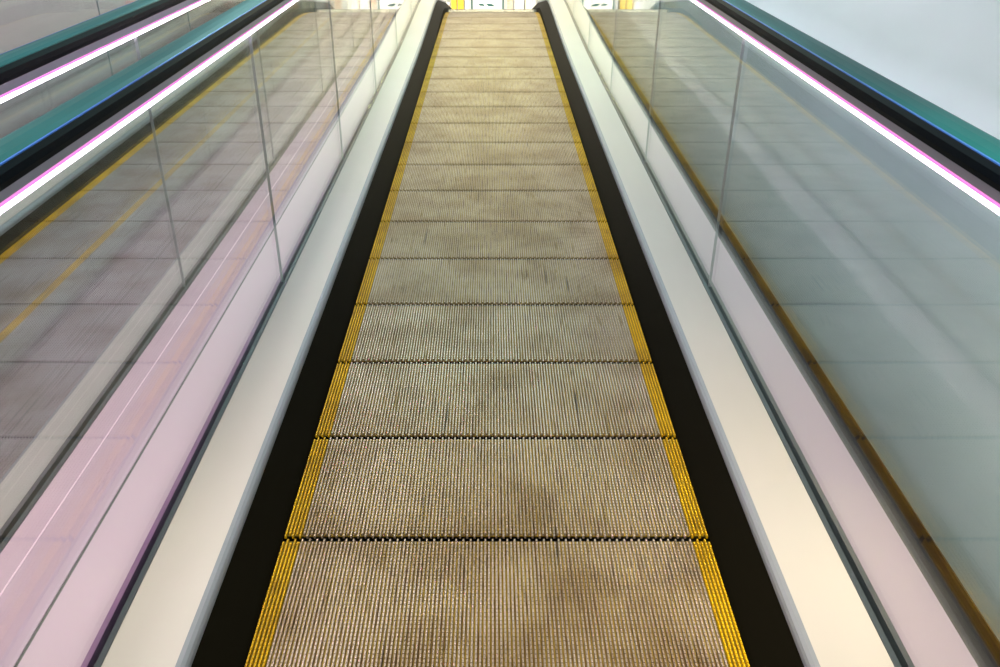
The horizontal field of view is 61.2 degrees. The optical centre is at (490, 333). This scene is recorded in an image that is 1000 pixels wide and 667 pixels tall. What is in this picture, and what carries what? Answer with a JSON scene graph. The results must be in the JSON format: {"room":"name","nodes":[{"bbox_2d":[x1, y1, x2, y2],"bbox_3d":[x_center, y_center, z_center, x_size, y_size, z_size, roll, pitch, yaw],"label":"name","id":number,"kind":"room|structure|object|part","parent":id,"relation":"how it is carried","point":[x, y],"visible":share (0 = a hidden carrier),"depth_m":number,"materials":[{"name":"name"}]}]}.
{"room":"moving walkway","nodes":[
{"label":"moving walkway","id":0,"kind":"room"},
{"bbox_2d":[0,0,244,138],"bbox_3d":[-2.848,-1.717,3.497,0.120,5.764,13.249,0,20,0],"label":"wall","id":1,"kind":"structure","parent":0,"point":[22,22],"depth_m":5.52,"materials":[{"name":"white paint"}]},
{"bbox_2d":[745,0,999,139],"bbox_3d":[1.173,-1.717,3.497,0.120,5.764,13.249,0,20,0],"label":"wall","id":2,"kind":"structure","parent":0,"point":[946,53],"depth_m":2.18,"materials":[{"name":"white paint"}]},
{"bbox_3d":[-0.837,-4.331,12.543,3.900,0.830,5.891,0,20,0],"label":"floor","id":3,"kind":"structure","parent":0,"visible":0},
{"bbox_2d":[0,0,334,254],"bbox_3d":[-2.092,-1.051,4.460,0.222,3.349,13.908,0,20,0],"label":"glass balustrade","id":4,"kind":"object","parent":3,"relation":"attached to","point":[16,222],"visible":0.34,"depth_m":4.57,"materials":[{"name":"metal"}]},
{"bbox_2d":[0,0,376,592],"bbox_3d":[-1.096,-1.143,4.426,0.196,3.151,13.908,0,20,0],"label":"glass balustrade","id":5,"kind":"object","parent":3,"relation":"attached to","point":[34,486],"visible":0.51,"depth_m":2.55,"materials":[{"name":"metal"}]},
{"bbox_2d":[0,0,185,84],"bbox_3d":[-1.073,-1.747,4.198,0.083,1.935,13.914,0,20,0],"label":"handrail","id":6,"kind":"object","parent":5,"relation":"attached to","point":[17,62],"visible":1,"depth_m":2.12,"materials":[{"name":"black rubber"}]},
{"bbox_2d":[318,9,368,11],"bbox_3d":[-1.587,-3.670,9.608,0.760,0.031,0.068,0,20,0],"label":"plate","id":7,"kind":"object","parent":3,"relation":"attached to","point":[319,10],"visible":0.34,"depth_m":9.62,"materials":[{"name":"silver metal"}]},
{"bbox_2d":[444,0,470,8],"bbox_3d":[-0.530,-5.489,12.588,0.463,1.300,0.420,0,20,0],"label":"shelf","id":8,"kind":"object","parent":3,"relation":"on","point":[444,0],"visible":0.02,"depth_m":12.93,"materials":[{"name":"white metal"}]},
{"bbox_2d":[451,0,456,8],"bbox_3d":[-0.554,-4.987,12.700,0.082,0.220,0.200,0,20,0],"label":"carton","id":9,"kind":"object","parent":8,"relation":"on","point":[453,2],"visible":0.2,"depth_m":12.62,"materials":[{"name":"yellow cardboard"}]},
{"bbox_2d":[458,0,463,8],"bbox_3d":[-0.453,-4.977,12.704,0.089,0.200,0.200,0,20,0],"label":"carton","id":10,"kind":"object","parent":8,"relation":"on","point":[460,2],"visible":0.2,"depth_m":12.62,"materials":[{"name":"yellow cardboard"}]},
{"bbox_2d":[465,0,468,8],"bbox_3d":[-0.352,-4.968,12.707,0.067,0.180,0.200,0,20,0],"label":"carton","id":11,"kind":"object","parent":8,"relation":"on","point":[466,1],"visible":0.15,"depth_m":12.62,"materials":[{"name":"white cardboard"}]},
{"bbox_2d":[471,0,503,8],"bbox_3d":[-0.051,-5.195,12.228,0.478,1.000,0.040,0,20,0],"label":"sign","id":12,"kind":"object","parent":3,"relation":"on","point":[475,4],"visible":0.71,"depth_m":12.36,"materials":[{"name":"white"}]},
{"bbox_2d":[449,9,534,11],"bbox_3d":[0.013,-3.670,9.608,0.980,0.031,0.068,0,20,0],"label":"plate","id":13,"kind":"object","parent":3,"relation":"attached to","point":[450,10],"visible":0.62,"depth_m":9.62,"materials":[{"name":"silver metal"}]},
{"bbox_2d":[505,0,539,8],"bbox_3d":[0.620,-5.489,12.588,0.822,1.300,0.420,0,20,0],"label":"shelf","id":14,"kind":"object","parent":3,"relation":"on","point":[505,0],"visible":0.02,"depth_m":12.93,"materials":[{"name":"white metal"}]},
{"bbox_2d":[507,0,512,8],"bbox_3d":[0.277,-4.977,12.704,0.097,0.200,0.200,0,20,0],"label":"carton","id":15,"kind":"object","parent":14,"relation":"on","point":[509,2],"visible":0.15,"depth_m":12.62,"materials":[{"name":"beige cardboard"}]},
{"bbox_2d":[514,0,523,8],"bbox_3d":[0.419,-4.977,12.704,0.142,0.200,0.200,0,20,0],"label":"carton","id":16,"kind":"object","parent":14,"relation":"on","point":[518,4],"visible":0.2,"depth_m":12.62,"materials":[{"name":"white cardboard"}]},
{"bbox_2d":[525,0,535,8],"bbox_3d":[0.592,-4.977,12.704,0.157,0.200,0.200,0,20,0],"label":"carton","id":17,"kind":"object","parent":14,"relation":"on","point":[529,4],"visible":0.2,"depth_m":12.62,"materials":[{"name":"white cardboard"}]},
{"bbox_3d":[-2.047,-5.489,12.588,1.733,1.300,0.420,0,20,0],"label":"shelf","id":18,"kind":"object","parent":3,"relation":"on","visible":0},
{"bbox_2d":[335,0,342,8],"bbox_3d":[-2.276,-4.972,12.706,0.098,0.189,0.200,0,20,0],"label":"carton","id":19,"kind":"object","parent":18,"relation":"on","point":[338,3],"visible":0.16,"depth_m":12.62,"materials":[{"name":"beige cardboard"}]},
{"bbox_2d":[342,0,349,8],"bbox_3d":[-2.169,-4.961,12.710,0.098,0.164,0.200,0,20,0],"label":"carton","id":20,"kind":"object","parent":18,"relation":"on","point":[346,4],"visible":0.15,"depth_m":12.62,"materials":[{"name":"white cardboard"}]},
{"bbox_2d":[349,0,356,8],"bbox_3d":[-2.063,-4.977,12.704,0.098,0.200,0.200,0,20,0],"label":"carton","id":21,"kind":"object","parent":18,"relation":"on","point":[353,2],"visible":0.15,"depth_m":12.62,"materials":[{"name":"white cardboard"}]},
{"bbox_2d":[357,0,363,8],"bbox_3d":[-1.957,-4.960,12.710,0.098,0.162,0.200,0,20,0],"label":"carton","id":22,"kind":"object","parent":18,"relation":"on","point":[360,3],"visible":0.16,"depth_m":12.62,"materials":[{"name":"white cardboard"}]},
{"bbox_2d":[364,0,369,8],"bbox_3d":[-1.850,-4.975,12.704,0.098,0.194,0.200,0,20,0],"label":"carton","id":23,"kind":"object","parent":18,"relation":"on","point":[366,2],"visible":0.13,"depth_m":12.62,"materials":[{"name":"white cardboard"}]},
{"bbox_3d":[-0.837,0.073,4.347,3.900,1.913,12.402,0,20,0],"label":"floor","id":24,"kind":"structure","parent":0,"visible":0},
{"bbox_2d":[0,12,366,478],"bbox_3d":[-1.587,-0.553,4.035,0.778,1.921,12.452,0,20,0],"label":"belt","id":25,"kind":"object","parent":24,"relation":"on","point":[70,284],"visible":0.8,"depth_m":3.62,"materials":[{"name":"grey metal"}]},
{"bbox_2d":[245,12,749,666],"bbox_3d":[0.013,-0.553,4.035,1.000,1.921,12.452,0,20,0],"label":"belt","id":26,"kind":"object","parent":24,"relation":"on","point":[495,482],"visible":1,"depth_m":2.34,"materials":[{"name":"metal"}]},
{"bbox_2d":[0,0,451,666],"bbox_3d":[-0.683,-1.143,4.426,0.384,3.151,13.908,0,20,0],"label":"glass balustrade","id":27,"kind":"object","parent":26,"relation":"attached to","point":[178,571],"visible":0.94,"depth_m":2.19,"materials":[{"name":"metal"}]},
{"bbox_2d":[0,0,283,191],"bbox_3d":[-0.739,-1.747,4.198,0.083,1.935,13.914,0,20,0],"label":"handrail","id":28,"kind":"object","parent":27,"relation":"attached to","point":[29,146],"visible":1,"depth_m":1.58,"materials":[{"name":"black rubber"}]},
{"bbox_2d":[0,32,377,666],"bbox_3d":[-0.936,-0.888,4.593,0.121,1.854,13.772,0,20,0],"label":"panel","id":29,"kind":"object","parent":27,"relation":"attached to","point":[34,587],"visible":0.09,"depth_m":2.22,"materials":[{"name":"pink metal"}]},
{"bbox_3d":[-0.739,-2.259,5.840,0.012,1.103,1.516,0,20,0],"label":"glass pane","id":30,"kind":"part","parent":27,"relation":"part of","materials":[{"name":"clear glass"}]},
{"bbox_3d":[-0.739,-2.957,7.054,0.012,1.132,1.511,0,20,0],"label":"glass pane","id":31,"kind":"part","parent":27,"relation":"part of","materials":[{"name":"clear glass"}]},
{"bbox_3d":[-0.739,-3.654,8.277,0.012,1.094,1.532,0,20,0],"label":"glass pane","id":32,"kind":"part","parent":27,"relation":"part of","materials":[{"name":"clear glass"}]},
{"bbox_2d":[532,0,999,666],"bbox_3d":[0.708,-1.051,4.460,0.384,3.349,13.908,0,20,0],"label":"glass balustrade","id":33,"kind":"object","parent":26,"relation":"attached to","point":[814,571],"visible":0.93,"depth_m":2.19,"materials":[{"name":"metal"}]},
{"bbox_3d":[0.763,-3.636,8.241,0.012,1.100,1.531,0,20,0],"label":"glass pane","id":34,"kind":"part","parent":33,"relation":"part of","materials":[{"name":"clear glass"}]},
{"bbox_3d":[0.763,-2.937,7.019,0.012,1.131,1.511,0,20,0],"label":"glass pane","id":35,"kind":"part","parent":33,"relation":"part of","materials":[{"name":"clear glass"}]},
{"bbox_3d":[0.763,-2.240,5.805,0.012,1.103,1.516,0,20,0],"label":"glass pane","id":36,"kind":"part","parent":33,"relation":"part of","materials":[{"name":"clear glass"}]},
{"bbox_2d":[604,37,999,666],"bbox_3d":[1.105,-0.286,4.298,0.014,2.424,12.745,0,20,0],"label":"trim","id":37,"kind":"structure","parent":33,"relation":"attached to","point":[968,621],"depth_m":2.54,"materials":[{"name":"grey metal"}]},
{"bbox_2d":[605,0,999,640],"bbox_3d":[1.106,-0.936,3.988,0.012,2.652,12.872,0,20,0],"label":"glass panel","id":38,"kind":"object","parent":33,"relation":"attached to","point":[886,269],"depth_m":2.48,"materials":[{"name":"clear glass"}]},
{"bbox_2d":[705,0,999,191],"bbox_3d":[0.763,-1.747,4.198,0.083,1.935,13.914,0,20,0],"label":"handrail","id":39,"kind":"object","parent":33,"relation":"attached to","point":[971,148],"visible":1,"depth_m":1.58,"materials":[{"name":"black rubber"}]}
]}

